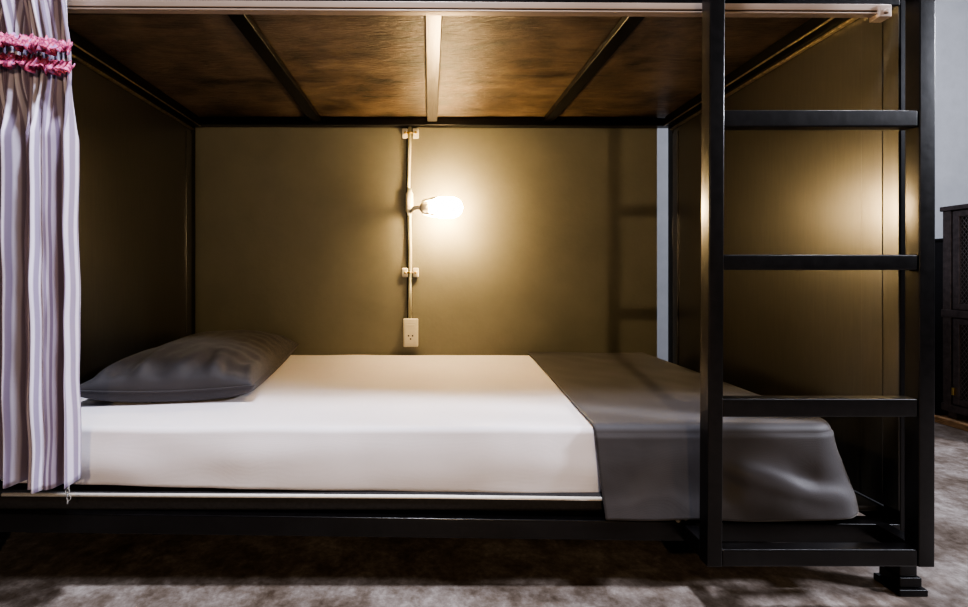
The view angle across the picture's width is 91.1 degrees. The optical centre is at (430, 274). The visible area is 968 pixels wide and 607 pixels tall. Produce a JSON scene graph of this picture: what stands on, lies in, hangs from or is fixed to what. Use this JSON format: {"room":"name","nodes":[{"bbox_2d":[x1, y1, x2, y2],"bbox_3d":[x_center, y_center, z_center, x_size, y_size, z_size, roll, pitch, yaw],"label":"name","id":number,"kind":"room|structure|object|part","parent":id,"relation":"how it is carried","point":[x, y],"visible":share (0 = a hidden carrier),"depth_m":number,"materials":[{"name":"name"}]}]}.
{"room":"dormitory","nodes":[
{"label":"dormitory","id":0,"kind":"room"},
{"bbox_2d":[195,127,656,356],"bbox_3d":[-0.292,-0.370,2.150,2.615,2.180,0.060,0,0,0],"label":"wall partition","id":1,"kind":"structure","parent":0,"point":[301,232],"depth_m":2.12,"materials":[{"name":"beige paint"}]},
{"bbox_2d":[403,318,417,346],"bbox_3d":[-0.090,0.257,2.102,0.066,0.124,0.035,0,0,0],"label":"power outlet","id":2,"kind":"object","parent":1,"relation":"attached to","point":[410,326],"visible":0.99,"depth_m":2.09,"materials":[{"name":"white plastic"}]},
{"bbox_3d":[-0.090,0.257,2.088,0.051,0.096,0.004,0,0,0],"label":"plate","id":3,"kind":"part","parent":2,"relation":"part of","materials":[{"name":"white plastic"}]},
{"bbox_2d":[402,127,418,318],"bbox_3d":[-0.092,-0.236,2.104,0.074,0.859,0.032,0,0,0],"label":"conduit","id":4,"kind":"object","parent":1,"relation":"attached to","point":[406,132],"visible":0.99,"depth_m":2.10,"materials":[{"name":"white plastic"}]},
{"bbox_2d":[406,188,462,217],"bbox_3d":[-0.007,-0.311,2.002,0.282,0.147,0.126,0,0,28],"label":"wall lamp","id":5,"kind":"object","parent":1,"relation":"attached to","point":[440,207],"visible":1,"depth_m":1.95,"materials":[{"name":"white glass"}]},
{"bbox_3d":[-0.074,-0.282,2.028,0.034,0.017,0.136,0,0,-19],"label":"lamp arm","id":6,"kind":"part","parent":5,"relation":"part of","materials":[{"name":"white plastic"}]},
{"bbox_2d":[420,201,428,212],"bbox_3d":[-0.026,-0.282,1.975,0.040,0.052,0.052,0,0,0],"label":"socket","id":7,"kind":"object","parent":5,"relation":"attached to","point":[424,206],"depth_m":1.95,"materials":[{"name":"white plastic"}]},
{"bbox_3d":[0.061,-0.282,1.975,0.146,0.090,0.090,0,0,0],"label":"bulb","id":8,"kind":"part","parent":5,"relation":"part of","materials":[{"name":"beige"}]},
{"bbox_2d":[0,413,967,606],"bbox_3d":[1.000,0.755,-0.325,10.000,0.070,6.350,0,0,0],"label":"floor","id":9,"kind":"structure","parent":0,"point":[37,569],"depth_m":1.14,"materials":[{"name":"carpet"}]},
{"bbox_2d":[0,0,934,596],"bbox_3d":[0.002,-0.245,1.547,2.220,1.930,1.154,0,0,0],"label":"bunk bed","id":10,"kind":"object","parent":9,"relation":"on","point":[801,151],"visible":0.57,"depth_m":1.33,"materials":[{"name":"black paint"}]},
{"bbox_3d":[-1.059,-0.335,1.589,0.010,1.750,0.965,0,0,0],"label":"panel","id":11,"kind":"part","parent":10,"relation":"part of","materials":[{"name":"brown wood"}]},
{"bbox_3d":[-1.034,-0.675,1.589,0.036,0.040,0.963,0,0,0],"label":"rail","id":12,"kind":"part","parent":10,"relation":"part of","materials":[{"name":"black metal"}]},
{"bbox_3d":[-1.075,-0.264,2.092,0.043,1.892,0.040,0,0,0],"label":"bed post","id":13,"kind":"part","parent":10,"relation":"part of","materials":[{"name":"black metal"}]},
{"bbox_2d":[0,483,603,509],"bbox_3d":[-0.043,0.520,1.591,1.973,0.044,1.029,0,0,0],"label":"bed rail","id":14,"kind":"object","parent":10,"relation":"on","point":[83,497],"visible":0.12,"depth_m":1.08,"materials":[{"name":"black metal"}]},
{"bbox_2d":[0,355,601,492],"bbox_3d":[-0.043,0.441,1.603,1.989,0.175,1.027,0,0,0],"label":"mattress","id":15,"kind":"object","parent":14,"relation":"on","point":[420,423],"visible":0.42,"depth_m":1.10,"materials":[{"name":"white fabric"}]},
{"bbox_2d":[80,330,298,402],"bbox_3d":[-0.772,0.283,1.668,0.475,0.139,0.795,0,0,-7],"label":"pillow","id":16,"kind":"object","parent":15,"relation":"on","point":[207,365],"visible":0.98,"depth_m":1.34,"materials":[{"name":"grey fabric"}]},
{"bbox_2d":[528,352,858,521],"bbox_3d":[0.699,0.447,1.579,0.647,0.212,1.052,0,0,0],"label":"blanket","id":17,"kind":"object","parent":15,"relation":"on","point":[642,409],"visible":0.88,"depth_m":1.08,"materials":[{"name":"grey fabric"}]},
{"bbox_3d":[0.005,-0.675,2.092,2.114,0.040,0.040,0,0,0],"label":"bed rail","id":18,"kind":"part","parent":10,"relation":"part of","materials":[{"name":"black metal"}]},
{"bbox_3d":[-0.015,0.573,1.087,2.154,0.073,0.040,0,0,0],"label":"bed rail","id":19,"kind":"part","parent":10,"relation":"part of","materials":[{"name":"black metal"}]},
{"bbox_2d":[67,0,891,22],"bbox_3d":[-0.024,-0.588,1.046,2.072,0.043,0.032,0,0,0],"label":"track","id":20,"kind":"object","parent":10,"relation":"attached to","point":[876,13],"visible":1,"depth_m":1.04,"materials":[{"name":"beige metal"}]},
{"bbox_2d":[0,0,80,493],"bbox_3d":[-0.979,-0.266,0.998,0.487,1.429,0.107,0,0,0],"label":"curtain","id":21,"kind":"object","parent":20,"relation":"hanging from","point":[40,281],"visible":1,"depth_m":0.98,"materials":[{"name":"fabric"}]},
{"bbox_2d":[65,486,70,504],"bbox_3d":[-0.780,0.468,1.015,0.010,0.051,0.008,0,0,18],"label":"chain","id":22,"kind":"object","parent":21,"relation":"hanging from","point":[68,491],"visible":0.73,"depth_m":1.01,"materials":[{"name":"metal"}]},
{"bbox_3d":[-0.015,-0.652,1.087,2.154,0.085,0.040,0,0,0],"label":"bed rail","id":23,"kind":"part","parent":10,"relation":"part of","materials":[{"name":"metal"}]},
{"bbox_3d":[1.080,-0.264,2.092,0.040,1.892,0.040,0,0,0],"label":"bed post","id":24,"kind":"part","parent":10,"relation":"part of","materials":[{"name":"black metal"}]},
{"bbox_3d":[0.588,-0.304,0.986,0.040,1.811,0.031,0,0,0],"label":"ladder post","id":25,"kind":"part","parent":10,"relation":"part of","materials":[{"name":"black metal"}]},
{"bbox_3d":[1.044,-0.675,1.589,0.036,0.040,0.963,0,0,0],"label":"rail","id":26,"kind":"part","parent":10,"relation":"part of","materials":[{"name":"black metal"}]},
{"bbox_3d":[1.069,-0.335,1.589,0.010,1.750,0.965,0,0,0],"label":"panel","id":27,"kind":"part","parent":10,"relation":"part of","materials":[{"name":"brown wood"}]},
{"bbox_3d":[1.083,0.568,1.589,0.039,0.045,0.965,0,0,0],"label":"rail","id":28,"kind":"part","parent":10,"relation":"part of","materials":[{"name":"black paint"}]},
{"bbox_3d":[1.080,-0.264,1.087,0.040,1.892,0.040,0,0,0],"label":"bed post","id":29,"kind":"part","parent":10,"relation":"part of","materials":[{"name":"black metal"}]},
{"bbox_3d":[1.021,-0.304,0.986,0.036,1.811,0.031,0,0,0],"label":"ladder post","id":30,"kind":"part","parent":10,"relation":"part of","materials":[{"name":"black metal"}]},
{"bbox_2d":[935,238,947,414],"bbox_3d":[2.856,0.266,2.538,0.508,0.907,0.373,0,0,0],"label":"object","id":31,"kind":"object","parent":9,"relation":"on","point":[938,242],"visible":0.02,"depth_m":2.42,"materials":[{"name":"black wood"}]},
{"bbox_3d":[2.608,0.260,2.540,0.008,0.840,0.330,0,0,0],"label":"door","id":32,"kind":"part","parent":31,"relation":"part of","materials":[{"name":"black wood"}]},
{"bbox_2d":[935,415,967,430],"bbox_3d":[2.712,0.705,2.058,0.495,0.030,0.535,0,0,0],"label":"baseboard","id":33,"kind":"structure","parent":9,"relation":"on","point":[962,424],"depth_m":2.24,"materials":[{"name":"brown wood"}]},
{"bbox_2d":[940,204,967,418],"bbox_3d":[2.720,0.179,2.054,0.467,1.022,0.521,0,0,0],"label":"cabinet","id":34,"kind":"object","parent":9,"relation":"on","point":[954,312],"visible":1,"depth_m":2.27,"materials":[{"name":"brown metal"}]},
{"bbox_3d":[2.508,0.640,2.055,0.024,0.036,0.511,0,0,0],"label":"cross rail","id":35,"kind":"part","parent":34,"relation":"part of","materials":[{"name":"brown metal"}]},
{"bbox_3d":[2.508,0.186,2.055,0.024,0.036,0.511,0,0,0],"label":"cross rail","id":36,"kind":"part","parent":34,"relation":"part of","materials":[{"name":"brown metal"}]},
{"bbox_3d":[2.506,-0.070,2.050,0.019,0.468,0.420,0,0,0],"label":"door","id":37,"kind":"part","parent":34,"relation":"part of","materials":[{"name":"brown metal"}]},
{"bbox_3d":[2.506,0.413,2.050,0.019,0.410,0.420,0,0,0],"label":"door","id":38,"kind":"part","parent":34,"relation":"part of","materials":[{"name":"brown metal"}]},
{"bbox_2d":[657,0,967,360],"bbox_3d":[1.000,-0.820,2.800,10.000,3.080,0.100,0,0,0],"label":"wall","id":39,"kind":"structure","parent":0,"point":[951,16],"depth_m":2.75,"materials":[{"name":"white paint"}]}
]}

